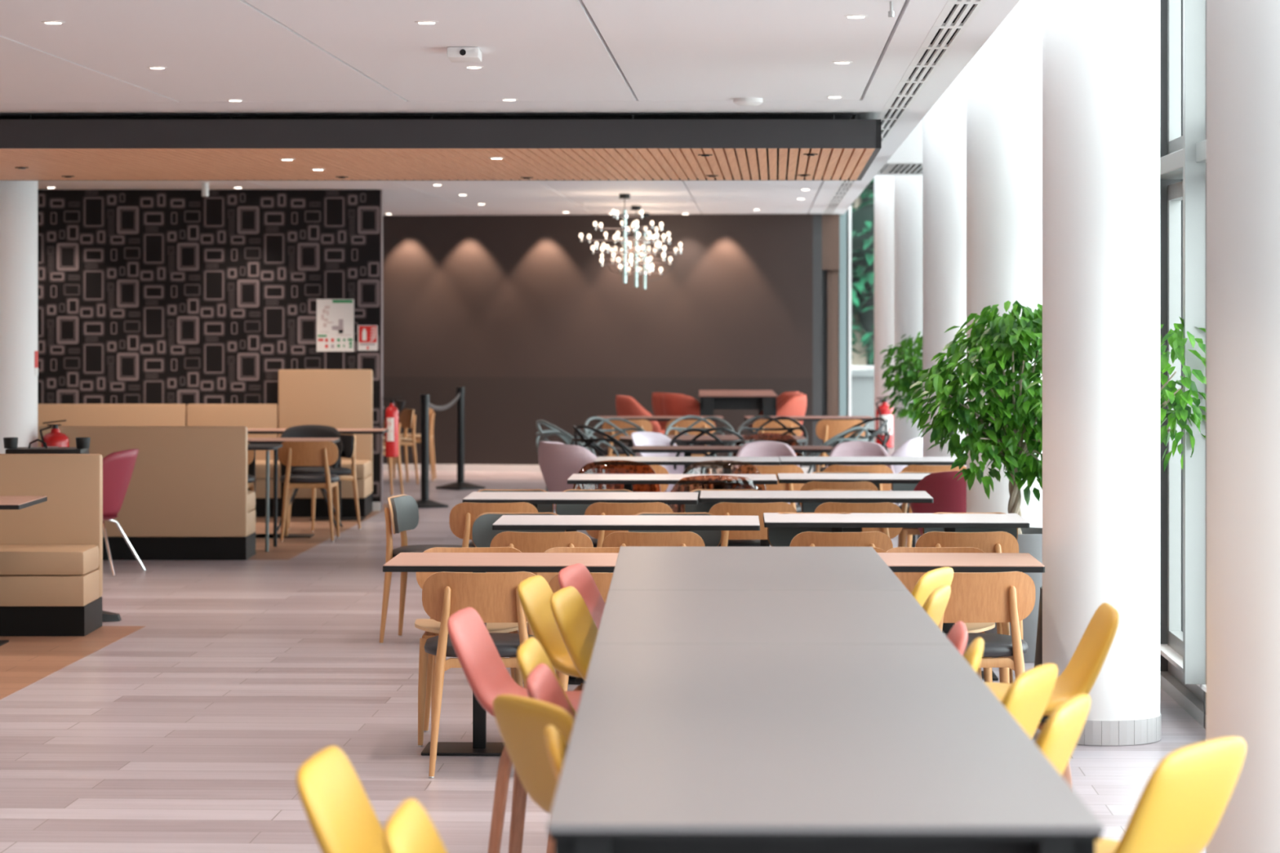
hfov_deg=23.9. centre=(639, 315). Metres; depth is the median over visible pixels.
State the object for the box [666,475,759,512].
shell chair
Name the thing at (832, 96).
recessed light
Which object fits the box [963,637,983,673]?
bar stool
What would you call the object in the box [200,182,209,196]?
sensor
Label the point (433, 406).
belt
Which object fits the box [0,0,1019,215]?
ceiling
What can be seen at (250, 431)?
dining table
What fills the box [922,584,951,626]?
bar stool
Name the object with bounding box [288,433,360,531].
cafe chair
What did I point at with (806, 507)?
cafe chair
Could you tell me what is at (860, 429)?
chair
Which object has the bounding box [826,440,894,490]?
armchair
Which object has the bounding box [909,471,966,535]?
shell chair
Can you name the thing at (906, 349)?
potted ficus
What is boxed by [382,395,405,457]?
fire extinguisher
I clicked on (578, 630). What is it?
bar stool
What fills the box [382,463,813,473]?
baseboard
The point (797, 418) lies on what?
dining table
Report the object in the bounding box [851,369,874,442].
wall
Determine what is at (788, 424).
cafe chair
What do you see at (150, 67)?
recessed light
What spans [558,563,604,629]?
bar stool
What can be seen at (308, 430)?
shell chair
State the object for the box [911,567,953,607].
bar stool
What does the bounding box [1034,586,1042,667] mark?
pot
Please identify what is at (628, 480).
dining table
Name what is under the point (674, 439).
chair
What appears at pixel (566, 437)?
chair
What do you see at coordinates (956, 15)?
ceiling vent
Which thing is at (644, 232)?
chandelier
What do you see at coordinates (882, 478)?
dining table
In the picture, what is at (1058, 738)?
bar stool
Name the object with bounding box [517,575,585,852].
bar stool
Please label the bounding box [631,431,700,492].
shell chair
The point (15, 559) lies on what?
seat cushion
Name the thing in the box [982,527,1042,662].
pot
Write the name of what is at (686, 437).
dining table
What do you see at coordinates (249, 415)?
bench
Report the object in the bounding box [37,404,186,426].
bench
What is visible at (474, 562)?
dining table
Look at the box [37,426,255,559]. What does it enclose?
bench
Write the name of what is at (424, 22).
recessed light
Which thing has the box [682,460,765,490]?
shell chair
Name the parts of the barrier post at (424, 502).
post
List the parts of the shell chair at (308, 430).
leg, leg, leg, leg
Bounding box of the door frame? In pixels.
[813,213,839,472]
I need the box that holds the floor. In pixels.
[0,471,1205,852]
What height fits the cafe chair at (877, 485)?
0.754 m
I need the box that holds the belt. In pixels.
[429,391,460,410]
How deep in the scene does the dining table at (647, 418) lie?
28.05 m
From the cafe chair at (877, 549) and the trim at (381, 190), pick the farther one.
the trim at (381, 190)
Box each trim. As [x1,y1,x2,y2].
[0,114,852,119]
[380,189,382,511]
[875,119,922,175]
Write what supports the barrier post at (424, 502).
on the floor
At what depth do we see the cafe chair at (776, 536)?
14.47 m
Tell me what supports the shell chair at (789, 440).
on the floor
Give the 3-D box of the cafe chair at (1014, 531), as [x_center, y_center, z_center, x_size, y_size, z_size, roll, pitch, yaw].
[1.581,1.321,14.320,0.455,0.754,0.460,0,0,0]
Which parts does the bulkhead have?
canopy spot, downlight, downlight, slatted canopy, downlight, canopy spot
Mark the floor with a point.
(193, 731)
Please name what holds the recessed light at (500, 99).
in the ceiling
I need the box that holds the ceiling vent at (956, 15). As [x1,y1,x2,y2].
[821,0,986,213]
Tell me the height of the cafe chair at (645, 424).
0.754 m
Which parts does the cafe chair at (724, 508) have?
leg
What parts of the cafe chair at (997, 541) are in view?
backrest, leg, leg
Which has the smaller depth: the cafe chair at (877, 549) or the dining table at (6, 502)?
the cafe chair at (877, 549)
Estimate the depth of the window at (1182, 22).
12.60 m
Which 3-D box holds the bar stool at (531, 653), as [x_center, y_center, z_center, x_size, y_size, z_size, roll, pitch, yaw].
[-0.040,1.233,7.111,0.480,0.932,0.429,0,0,4]
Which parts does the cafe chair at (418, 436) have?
leg, leg, seat frame, seat, leg, backrest, leg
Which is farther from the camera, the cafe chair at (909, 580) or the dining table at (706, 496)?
the dining table at (706, 496)
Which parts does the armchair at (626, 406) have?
seat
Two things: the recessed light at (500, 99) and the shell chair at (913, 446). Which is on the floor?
the shell chair at (913, 446)
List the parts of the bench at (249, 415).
backrest, seat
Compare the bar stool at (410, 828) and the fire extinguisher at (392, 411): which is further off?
the fire extinguisher at (392, 411)
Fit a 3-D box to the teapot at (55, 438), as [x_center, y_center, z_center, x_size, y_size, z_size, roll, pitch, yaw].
[-4.002,0.954,20.617,0.212,0.491,0.207,0,0,-40]
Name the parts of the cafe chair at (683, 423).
backrest, seat frame, leg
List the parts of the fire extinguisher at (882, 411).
valve handle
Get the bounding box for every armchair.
[537,441,597,510]
[615,395,665,447]
[651,392,699,445]
[662,394,716,474]
[732,440,799,504]
[748,391,799,427]
[776,392,803,408]
[776,394,806,435]
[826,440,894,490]
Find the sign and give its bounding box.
[357,324,377,350]
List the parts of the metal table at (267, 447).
leg, leg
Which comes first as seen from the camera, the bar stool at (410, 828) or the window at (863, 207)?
the bar stool at (410, 828)
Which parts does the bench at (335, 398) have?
seat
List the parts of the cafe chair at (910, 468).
seat, leg, backrest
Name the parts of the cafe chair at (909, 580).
backrest, seat, leg, leg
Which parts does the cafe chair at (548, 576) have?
backrest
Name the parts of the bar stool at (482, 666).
leg, leg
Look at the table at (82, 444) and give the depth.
16.79 m
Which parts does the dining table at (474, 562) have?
plate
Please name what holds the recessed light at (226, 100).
in the ceiling
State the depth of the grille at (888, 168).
22.84 m
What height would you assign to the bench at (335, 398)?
1.233 m
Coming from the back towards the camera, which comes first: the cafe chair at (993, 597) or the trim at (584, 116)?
the trim at (584, 116)
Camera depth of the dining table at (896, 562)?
11.70 m
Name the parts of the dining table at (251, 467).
plate, plate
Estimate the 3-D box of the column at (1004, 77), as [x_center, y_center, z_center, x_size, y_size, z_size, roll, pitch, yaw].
[2.036,-0.300,16.662,0.477,3.999,0.478,0,0,0]
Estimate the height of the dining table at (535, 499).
0.748 m
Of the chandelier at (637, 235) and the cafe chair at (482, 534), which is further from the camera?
the chandelier at (637, 235)
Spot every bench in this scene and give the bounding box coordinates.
[0,453,102,636]
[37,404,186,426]
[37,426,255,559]
[186,404,278,516]
[269,369,373,516]
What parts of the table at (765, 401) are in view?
leg, frame, leg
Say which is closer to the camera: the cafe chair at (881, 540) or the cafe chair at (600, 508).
the cafe chair at (881, 540)
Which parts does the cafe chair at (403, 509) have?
leg, backrest, leg, seat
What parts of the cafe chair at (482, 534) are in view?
backrest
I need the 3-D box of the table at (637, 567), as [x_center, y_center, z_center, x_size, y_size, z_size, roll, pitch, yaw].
[0.328,1.216,8.865,0.803,0.963,1.530,0,0,1]
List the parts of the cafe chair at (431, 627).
leg, leg, backrest, seat frame, seat, leg, leg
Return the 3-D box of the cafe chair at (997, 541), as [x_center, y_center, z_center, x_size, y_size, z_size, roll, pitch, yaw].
[1.436,1.321,13.420,0.455,0.754,0.460,0,0,0]
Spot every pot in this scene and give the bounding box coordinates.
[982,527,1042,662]
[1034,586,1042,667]
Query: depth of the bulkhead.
16.49 m
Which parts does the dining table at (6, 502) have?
plate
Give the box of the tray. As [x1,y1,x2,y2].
[5,447,88,453]
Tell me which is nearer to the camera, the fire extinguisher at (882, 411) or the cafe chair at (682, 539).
the cafe chair at (682, 539)
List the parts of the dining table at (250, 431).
plate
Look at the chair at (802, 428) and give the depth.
25.22 m
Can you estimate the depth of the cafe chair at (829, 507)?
15.29 m
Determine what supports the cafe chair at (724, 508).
on the floor
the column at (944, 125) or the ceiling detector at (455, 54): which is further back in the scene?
the column at (944, 125)
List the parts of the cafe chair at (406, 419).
seat, seat frame, leg, backrest, leg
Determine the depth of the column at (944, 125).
20.95 m
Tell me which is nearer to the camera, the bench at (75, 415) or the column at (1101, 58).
the column at (1101, 58)
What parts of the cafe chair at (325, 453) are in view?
leg, leg, backrest, seat, seat frame, leg, leg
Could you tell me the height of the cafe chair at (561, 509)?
0.754 m
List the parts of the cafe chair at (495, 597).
leg, leg, seat frame, backrest, seat, leg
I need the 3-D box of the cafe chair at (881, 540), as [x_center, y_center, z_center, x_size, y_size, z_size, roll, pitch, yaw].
[0.880,1.321,13.420,0.455,0.754,0.460,0,0,-1]
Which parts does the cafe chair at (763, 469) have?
backrest, leg, seat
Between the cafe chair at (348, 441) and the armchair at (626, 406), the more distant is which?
the armchair at (626, 406)
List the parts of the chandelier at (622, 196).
stem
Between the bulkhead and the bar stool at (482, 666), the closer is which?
the bar stool at (482, 666)
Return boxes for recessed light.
[40,20,65,24]
[146,66,167,69]
[226,99,244,101]
[414,20,438,24]
[463,65,484,68]
[500,98,518,100]
[826,95,843,97]
[831,61,852,63]
[844,14,868,17]
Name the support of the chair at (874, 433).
on the floor
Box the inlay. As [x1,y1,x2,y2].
[0,626,145,699]
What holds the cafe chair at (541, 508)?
on the floor
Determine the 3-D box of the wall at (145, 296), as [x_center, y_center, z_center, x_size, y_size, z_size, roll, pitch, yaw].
[-5.830,0.300,26.360,7.140,2.800,0.160,0,0,0]
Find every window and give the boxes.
[839,205,874,443]
[851,177,874,369]
[1160,0,1205,728]
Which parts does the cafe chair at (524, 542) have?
leg, backrest, leg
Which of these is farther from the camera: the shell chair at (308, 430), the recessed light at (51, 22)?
the shell chair at (308, 430)
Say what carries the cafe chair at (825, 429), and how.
on the floor
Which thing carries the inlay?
on the floor
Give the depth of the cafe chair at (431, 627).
12.06 m
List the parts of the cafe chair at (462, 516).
leg, backrest, leg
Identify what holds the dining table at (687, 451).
on the floor
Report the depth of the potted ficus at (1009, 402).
14.85 m
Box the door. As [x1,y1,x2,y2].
[826,269,839,447]
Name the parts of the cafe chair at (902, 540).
leg, leg, seat frame, backrest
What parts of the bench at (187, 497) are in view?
seat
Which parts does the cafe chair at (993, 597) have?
leg, backrest, seat, seat frame, leg, leg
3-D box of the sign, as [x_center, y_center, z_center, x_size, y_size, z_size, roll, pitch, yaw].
[-2.368,0.192,26.293,0.171,0.220,0.008,0,0,0]
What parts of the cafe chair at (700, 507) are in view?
backrest, seat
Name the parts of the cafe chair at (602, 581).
leg, leg, backrest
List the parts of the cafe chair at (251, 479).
seat frame, backrest, seat, leg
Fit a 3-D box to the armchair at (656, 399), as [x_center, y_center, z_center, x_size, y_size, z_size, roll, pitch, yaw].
[0.386,1.235,30.508,0.523,0.930,0.570,0,0,-40]
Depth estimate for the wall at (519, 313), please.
32.90 m
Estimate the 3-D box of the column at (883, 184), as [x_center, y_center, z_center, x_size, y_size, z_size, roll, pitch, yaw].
[2.570,-0.300,30.122,0.477,3.999,0.478,0,0,0]
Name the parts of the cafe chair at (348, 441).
leg, leg, seat, leg, seat frame, backrest, leg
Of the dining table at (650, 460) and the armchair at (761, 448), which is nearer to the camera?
the dining table at (650, 460)
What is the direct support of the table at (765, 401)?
on the floor
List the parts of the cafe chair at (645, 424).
leg, seat, seat frame, backrest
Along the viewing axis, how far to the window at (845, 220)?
32.72 m
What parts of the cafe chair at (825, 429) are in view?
leg, leg, backrest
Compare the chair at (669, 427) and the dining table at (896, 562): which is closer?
the dining table at (896, 562)
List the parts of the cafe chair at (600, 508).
leg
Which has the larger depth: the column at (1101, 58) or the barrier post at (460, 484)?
the barrier post at (460, 484)
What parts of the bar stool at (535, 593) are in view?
leg, mounting plate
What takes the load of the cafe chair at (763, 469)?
on the floor
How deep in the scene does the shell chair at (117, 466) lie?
19.86 m
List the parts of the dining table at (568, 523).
plate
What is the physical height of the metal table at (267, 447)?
0.753 m
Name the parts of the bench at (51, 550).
seat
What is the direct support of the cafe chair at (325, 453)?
on the floor
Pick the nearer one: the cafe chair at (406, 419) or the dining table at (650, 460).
the dining table at (650, 460)
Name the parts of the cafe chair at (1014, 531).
backrest, leg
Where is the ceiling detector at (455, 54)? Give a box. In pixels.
[447,46,481,62]
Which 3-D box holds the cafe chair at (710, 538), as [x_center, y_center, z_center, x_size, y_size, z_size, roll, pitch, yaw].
[0.167,1.321,14.320,0.455,0.754,0.460,0,0,0]
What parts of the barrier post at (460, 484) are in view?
post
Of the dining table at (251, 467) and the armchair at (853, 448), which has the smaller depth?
the armchair at (853, 448)
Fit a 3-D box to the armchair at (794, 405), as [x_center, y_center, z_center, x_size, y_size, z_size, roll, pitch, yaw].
[1.370,1.235,29.550,0.523,0.930,0.570,0,0,0]
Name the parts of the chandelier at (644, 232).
stem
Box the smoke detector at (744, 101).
[733,97,762,106]
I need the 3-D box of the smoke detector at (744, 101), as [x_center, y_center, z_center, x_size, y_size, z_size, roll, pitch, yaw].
[0.547,-1.083,15.295,0.150,0.035,0.150,0,0,0]
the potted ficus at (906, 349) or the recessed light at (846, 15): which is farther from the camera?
the potted ficus at (906, 349)
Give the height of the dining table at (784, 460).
0.748 m
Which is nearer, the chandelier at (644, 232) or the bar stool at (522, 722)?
the bar stool at (522, 722)
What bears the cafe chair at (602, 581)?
on the floor
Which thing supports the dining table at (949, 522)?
on the floor
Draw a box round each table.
[0,496,47,646]
[3,437,121,622]
[247,428,388,520]
[247,437,339,537]
[247,444,282,551]
[382,552,618,755]
[462,492,698,633]
[492,515,759,684]
[546,644,1103,852]
[567,474,777,491]
[593,456,780,474]
[595,416,724,447]
[595,590,952,644]
[608,546,908,591]
[619,435,806,443]
[631,445,833,474]
[698,390,777,474]
[699,490,933,546]
[743,416,874,447]
[763,512,1030,680]
[777,473,930,484]
[778,456,966,547]
[877,552,1044,633]
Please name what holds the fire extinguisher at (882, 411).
attached to the column at (883, 184)
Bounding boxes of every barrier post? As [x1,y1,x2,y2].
[415,394,448,507]
[435,386,484,489]
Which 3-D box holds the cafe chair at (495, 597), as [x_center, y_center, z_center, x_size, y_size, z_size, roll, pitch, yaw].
[-0.583,1.321,11.340,0.455,0.754,0.460,0,0,-2]
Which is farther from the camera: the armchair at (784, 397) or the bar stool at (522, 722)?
the armchair at (784, 397)
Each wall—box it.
[37,189,380,511]
[382,210,813,466]
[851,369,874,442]
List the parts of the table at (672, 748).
leg, frame, leg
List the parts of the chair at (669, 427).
seat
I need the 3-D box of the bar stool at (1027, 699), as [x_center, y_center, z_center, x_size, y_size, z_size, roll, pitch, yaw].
[0.656,1.233,6.680,0.480,0.932,0.429,0,0,23]
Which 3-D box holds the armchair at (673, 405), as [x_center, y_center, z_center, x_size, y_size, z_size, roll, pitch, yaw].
[0.485,1.235,29.856,0.523,0.930,0.570,0,0,-30]
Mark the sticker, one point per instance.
(36, 353)
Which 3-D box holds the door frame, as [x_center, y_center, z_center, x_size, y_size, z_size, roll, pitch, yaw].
[2.007,0.250,32.700,0.295,2.900,0.300,0,0,0]
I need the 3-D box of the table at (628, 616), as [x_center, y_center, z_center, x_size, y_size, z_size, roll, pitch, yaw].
[0.308,1.216,7.434,0.803,0.963,1.325,0,0,1]
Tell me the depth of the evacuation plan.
26.29 m
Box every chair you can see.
[102,448,145,576]
[247,442,255,532]
[277,424,343,531]
[277,440,340,541]
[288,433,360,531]
[379,494,473,644]
[382,408,418,484]
[382,417,403,495]
[391,408,436,481]
[414,546,527,746]
[422,571,536,777]
[448,502,537,635]
[468,488,553,547]
[471,512,565,671]
[489,531,593,684]
[535,419,590,513]
[537,546,620,671]
[548,573,613,691]
[555,488,632,547]
[571,425,635,456]
[573,460,661,492]
[582,416,645,456]
[584,502,672,547]
[601,531,705,547]
[602,419,652,456]
[626,512,722,546]
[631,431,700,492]
[648,465,668,492]
[664,415,735,472]
[665,419,715,474]
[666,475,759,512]
[670,427,745,474]
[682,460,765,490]
[684,488,759,546]
[708,502,796,546]
[732,432,803,468]
[733,465,804,512]
[737,415,808,506]
[751,419,801,435]
[767,512,862,546]
[789,531,893,551]
[796,424,868,504]
[800,481,878,506]
[801,488,874,512]
[804,471,879,490]
[814,502,902,538]
[815,419,865,471]
[819,417,889,471]
[823,465,893,490]
[872,546,893,573]
[886,546,995,682]
[889,436,922,506]
[891,471,939,546]
[897,465,966,546]
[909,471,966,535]
[915,531,1018,683]
[915,571,1035,683]
[922,512,1022,639]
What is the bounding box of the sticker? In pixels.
[34,351,38,376]
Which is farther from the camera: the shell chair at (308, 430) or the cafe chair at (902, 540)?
the shell chair at (308, 430)
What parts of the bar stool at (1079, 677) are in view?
mounting plate, leg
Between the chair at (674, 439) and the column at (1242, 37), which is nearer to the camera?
the column at (1242, 37)
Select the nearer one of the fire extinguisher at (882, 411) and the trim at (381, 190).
the trim at (381, 190)
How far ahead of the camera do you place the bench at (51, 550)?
16.43 m
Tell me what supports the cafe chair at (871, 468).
on the floor
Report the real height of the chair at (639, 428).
0.868 m
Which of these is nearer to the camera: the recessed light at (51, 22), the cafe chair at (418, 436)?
the recessed light at (51, 22)
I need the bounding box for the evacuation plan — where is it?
[316,299,354,351]
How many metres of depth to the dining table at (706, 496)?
15.95 m
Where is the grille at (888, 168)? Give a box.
[881,164,922,173]
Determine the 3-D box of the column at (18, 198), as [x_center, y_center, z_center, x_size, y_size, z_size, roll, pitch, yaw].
[-4.360,0.304,20.680,0.477,2.789,0.478,0,0,0]
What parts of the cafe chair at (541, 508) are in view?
seat, backrest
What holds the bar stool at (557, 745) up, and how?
on the floor
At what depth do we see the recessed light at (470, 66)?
13.31 m
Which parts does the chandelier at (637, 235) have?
stem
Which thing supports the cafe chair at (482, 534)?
on the floor
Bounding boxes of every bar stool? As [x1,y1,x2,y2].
[296,746,386,852]
[383,798,447,852]
[447,607,582,852]
[493,694,574,813]
[516,637,576,716]
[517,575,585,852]
[526,662,575,719]
[544,724,568,782]
[550,586,598,680]
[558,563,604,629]
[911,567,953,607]
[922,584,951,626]
[946,621,968,656]
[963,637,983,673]
[984,602,1119,788]
[1000,663,1057,739]
[1035,693,1090,775]
[1095,737,1245,852]
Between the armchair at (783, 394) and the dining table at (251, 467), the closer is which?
the dining table at (251, 467)
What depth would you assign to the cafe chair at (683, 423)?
27.52 m
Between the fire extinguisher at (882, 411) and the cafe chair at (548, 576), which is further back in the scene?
the fire extinguisher at (882, 411)
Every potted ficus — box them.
[880,331,922,539]
[908,300,1042,662]
[1026,316,1205,667]
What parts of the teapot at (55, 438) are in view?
valve handle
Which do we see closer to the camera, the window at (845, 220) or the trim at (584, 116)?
the trim at (584, 116)
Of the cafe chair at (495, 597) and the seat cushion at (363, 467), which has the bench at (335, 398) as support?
the seat cushion at (363, 467)
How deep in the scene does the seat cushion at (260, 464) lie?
25.50 m
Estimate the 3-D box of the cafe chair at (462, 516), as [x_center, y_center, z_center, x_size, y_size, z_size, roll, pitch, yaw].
[-0.747,1.321,15.490,0.455,0.754,0.460,0,0,-3]
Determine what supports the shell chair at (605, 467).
on the floor
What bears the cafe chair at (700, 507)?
on the floor
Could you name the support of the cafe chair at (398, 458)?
on the floor
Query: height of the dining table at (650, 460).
0.748 m
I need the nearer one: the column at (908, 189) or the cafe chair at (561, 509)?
the cafe chair at (561, 509)
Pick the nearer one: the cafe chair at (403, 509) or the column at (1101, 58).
the column at (1101, 58)
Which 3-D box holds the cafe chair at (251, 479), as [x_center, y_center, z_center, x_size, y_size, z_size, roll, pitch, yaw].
[-3.139,1.321,22.885,0.455,0.754,0.460,0,0,-3]
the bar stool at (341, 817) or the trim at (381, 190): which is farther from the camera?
the trim at (381, 190)
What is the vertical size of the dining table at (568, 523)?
0.748 m
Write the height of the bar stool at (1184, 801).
0.932 m
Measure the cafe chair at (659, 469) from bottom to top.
0.754 m
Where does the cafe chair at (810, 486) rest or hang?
on the floor
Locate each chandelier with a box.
[578,193,666,283]
[595,205,682,287]
[609,213,682,288]
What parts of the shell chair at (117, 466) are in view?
leg, seat, leg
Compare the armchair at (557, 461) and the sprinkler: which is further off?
the armchair at (557, 461)
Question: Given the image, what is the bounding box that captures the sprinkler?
[888,0,894,17]
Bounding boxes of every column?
[0,180,37,453]
[874,175,893,455]
[893,175,922,505]
[922,65,966,466]
[966,0,1042,527]
[1042,0,1161,746]
[1205,0,1279,852]
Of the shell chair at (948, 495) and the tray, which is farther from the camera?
the shell chair at (948, 495)
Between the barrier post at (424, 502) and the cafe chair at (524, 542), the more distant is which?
the barrier post at (424, 502)
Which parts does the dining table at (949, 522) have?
plate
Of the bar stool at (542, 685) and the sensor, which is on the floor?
the bar stool at (542, 685)
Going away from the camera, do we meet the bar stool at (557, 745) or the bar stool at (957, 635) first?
the bar stool at (557, 745)
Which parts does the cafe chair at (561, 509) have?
seat, backrest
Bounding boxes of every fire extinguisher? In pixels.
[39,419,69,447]
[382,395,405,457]
[875,395,893,448]
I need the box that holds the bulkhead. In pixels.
[0,114,881,180]
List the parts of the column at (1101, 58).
tiled skirting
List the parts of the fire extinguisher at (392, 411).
valve handle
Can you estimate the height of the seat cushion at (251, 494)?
0.133 m
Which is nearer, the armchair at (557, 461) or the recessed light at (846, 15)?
the recessed light at (846, 15)
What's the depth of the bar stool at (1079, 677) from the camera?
7.87 m
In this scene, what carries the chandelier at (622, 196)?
hanging from the ceiling
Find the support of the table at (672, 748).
on the floor
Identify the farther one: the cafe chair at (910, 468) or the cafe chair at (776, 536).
the cafe chair at (910, 468)
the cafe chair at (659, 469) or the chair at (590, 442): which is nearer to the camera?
the cafe chair at (659, 469)
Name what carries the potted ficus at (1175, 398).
on the floor
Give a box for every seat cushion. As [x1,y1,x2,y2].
[0,544,99,575]
[247,459,273,479]
[247,490,255,511]
[269,459,371,479]
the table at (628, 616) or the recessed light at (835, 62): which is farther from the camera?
the recessed light at (835, 62)
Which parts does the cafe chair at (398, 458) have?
leg, backrest, leg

